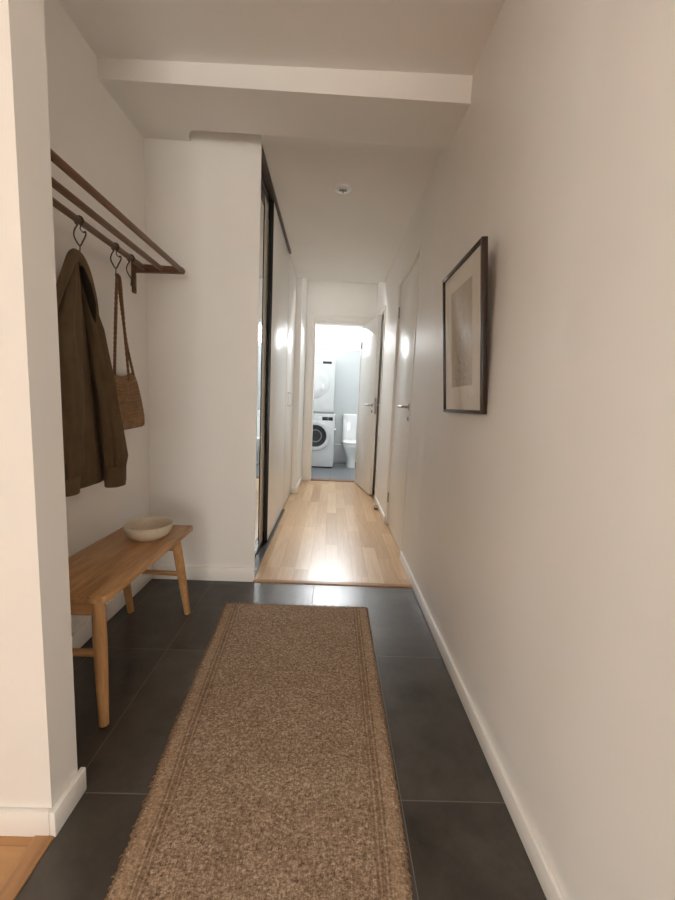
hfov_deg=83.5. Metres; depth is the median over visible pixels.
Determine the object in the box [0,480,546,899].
floor
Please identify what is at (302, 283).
wall
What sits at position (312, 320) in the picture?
door frame
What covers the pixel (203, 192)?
wall
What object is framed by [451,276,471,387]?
print
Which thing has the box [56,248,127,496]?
jacket
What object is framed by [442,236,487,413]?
framed picture
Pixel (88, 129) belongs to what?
wall
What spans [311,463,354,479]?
floor
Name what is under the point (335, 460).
baseboard
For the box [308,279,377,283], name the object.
crown molding
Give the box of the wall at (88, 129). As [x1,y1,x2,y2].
[44,0,149,632]
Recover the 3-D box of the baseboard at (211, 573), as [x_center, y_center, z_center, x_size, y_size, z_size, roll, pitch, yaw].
[-0.790,0.726,2.227,0.593,0.085,0.012,2,7,-1]
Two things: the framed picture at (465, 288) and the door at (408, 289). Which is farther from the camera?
the door at (408, 289)
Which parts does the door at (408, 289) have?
handle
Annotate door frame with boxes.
[302,314,370,481]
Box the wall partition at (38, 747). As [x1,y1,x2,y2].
[0,0,77,808]
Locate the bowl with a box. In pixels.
[123,517,172,541]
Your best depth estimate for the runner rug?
1.06 m
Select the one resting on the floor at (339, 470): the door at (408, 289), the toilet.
the toilet
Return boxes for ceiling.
[58,0,504,281]
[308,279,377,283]
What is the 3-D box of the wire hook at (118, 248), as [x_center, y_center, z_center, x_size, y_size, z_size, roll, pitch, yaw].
[-0.960,-0.823,1.638,0.049,0.145,0.010,2,7,-1]
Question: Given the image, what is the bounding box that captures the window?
[315,325,360,350]
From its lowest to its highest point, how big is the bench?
0.455 m
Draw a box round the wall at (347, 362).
[315,349,359,457]
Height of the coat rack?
0.160 m
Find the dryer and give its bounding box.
[313,358,334,413]
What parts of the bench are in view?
cross rail, leg, leg, seat, leg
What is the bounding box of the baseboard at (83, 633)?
[72,564,152,647]
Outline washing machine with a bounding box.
[311,414,334,467]
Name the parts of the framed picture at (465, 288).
frame, frame rail, frame rail, frame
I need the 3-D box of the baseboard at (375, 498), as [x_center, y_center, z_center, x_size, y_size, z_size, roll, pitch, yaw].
[0.428,0.592,3.874,0.012,0.062,0.796,2,7,-1]
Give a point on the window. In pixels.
(332, 346)
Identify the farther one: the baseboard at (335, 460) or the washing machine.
the baseboard at (335, 460)
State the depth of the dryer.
6.17 m
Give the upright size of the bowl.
0.062 m
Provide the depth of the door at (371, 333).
4.62 m
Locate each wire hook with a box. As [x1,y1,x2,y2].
[73,215,86,251]
[110,242,121,276]
[126,254,136,286]
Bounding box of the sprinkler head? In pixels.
[334,183,351,193]
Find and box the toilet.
[342,414,356,467]
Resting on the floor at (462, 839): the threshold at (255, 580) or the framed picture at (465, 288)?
the threshold at (255, 580)
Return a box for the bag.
[113,273,144,429]
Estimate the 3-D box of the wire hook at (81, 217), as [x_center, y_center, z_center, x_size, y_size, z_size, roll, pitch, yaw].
[-0.957,-0.795,1.405,0.049,0.145,0.010,2,7,-1]
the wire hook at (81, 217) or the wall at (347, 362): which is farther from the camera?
the wall at (347, 362)
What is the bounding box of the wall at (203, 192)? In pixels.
[144,131,261,572]
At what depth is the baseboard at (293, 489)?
4.47 m
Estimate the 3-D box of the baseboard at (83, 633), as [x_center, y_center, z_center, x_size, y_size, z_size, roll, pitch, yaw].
[-1.085,0.785,1.622,0.012,0.085,1.220,2,7,-1]
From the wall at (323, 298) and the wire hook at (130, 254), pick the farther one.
the wall at (323, 298)
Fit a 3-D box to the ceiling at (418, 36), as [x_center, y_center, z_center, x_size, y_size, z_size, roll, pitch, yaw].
[-0.627,-1.473,-0.799,5.200,0.320,9.980,2,7,-1]
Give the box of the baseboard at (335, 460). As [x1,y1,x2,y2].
[333,458,345,462]
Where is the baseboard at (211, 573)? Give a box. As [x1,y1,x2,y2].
[152,564,253,581]
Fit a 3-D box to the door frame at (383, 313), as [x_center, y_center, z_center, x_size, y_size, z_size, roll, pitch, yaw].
[0.518,-0.524,4.527,0.120,2.130,0.760,2,7,-1]
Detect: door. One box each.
[355,315,381,494]
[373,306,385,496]
[385,243,421,550]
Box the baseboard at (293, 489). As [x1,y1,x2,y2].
[291,476,301,492]
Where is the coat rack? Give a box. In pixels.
[50,148,184,293]
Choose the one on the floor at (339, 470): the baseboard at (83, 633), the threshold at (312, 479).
the threshold at (312, 479)
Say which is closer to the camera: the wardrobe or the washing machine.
the wardrobe
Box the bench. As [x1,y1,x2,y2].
[68,525,192,728]
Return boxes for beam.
[97,58,472,148]
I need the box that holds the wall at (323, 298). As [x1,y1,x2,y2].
[302,281,377,460]
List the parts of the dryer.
door, stacking frame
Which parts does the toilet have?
seat lid, tank, bowl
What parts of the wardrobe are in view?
mirror door, mirror frame, sliding door, cupboard door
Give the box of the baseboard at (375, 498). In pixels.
[374,496,384,522]
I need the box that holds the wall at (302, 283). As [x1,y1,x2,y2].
[290,278,307,492]
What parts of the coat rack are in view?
rod, rod, wall plate, bracket arm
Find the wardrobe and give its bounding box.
[254,146,296,576]
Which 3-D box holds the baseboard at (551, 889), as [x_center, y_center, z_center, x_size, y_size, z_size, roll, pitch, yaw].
[0.465,0.950,0.897,0.012,0.062,3.543,2,7,-1]
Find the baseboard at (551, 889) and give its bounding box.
[400,551,564,899]
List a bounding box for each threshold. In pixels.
[0,835,54,899]
[253,579,411,587]
[311,478,353,481]
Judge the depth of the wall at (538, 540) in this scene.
0.85 m
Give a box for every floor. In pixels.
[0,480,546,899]
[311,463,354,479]
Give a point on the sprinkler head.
(341, 188)
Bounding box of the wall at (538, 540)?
[376,0,674,899]
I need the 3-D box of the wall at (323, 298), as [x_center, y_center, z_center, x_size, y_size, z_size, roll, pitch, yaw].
[0.018,-0.932,5.146,1.260,2.750,0.100,2,7,-1]
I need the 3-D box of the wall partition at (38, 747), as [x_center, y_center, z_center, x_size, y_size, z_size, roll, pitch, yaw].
[-1.967,-0.420,0.787,2.663,2.600,0.093,2,7,-1]
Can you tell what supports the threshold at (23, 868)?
on the floor at (462, 839)
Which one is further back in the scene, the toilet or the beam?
the toilet
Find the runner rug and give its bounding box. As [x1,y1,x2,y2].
[104,602,412,899]
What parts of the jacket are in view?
panel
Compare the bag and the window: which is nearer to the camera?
the bag

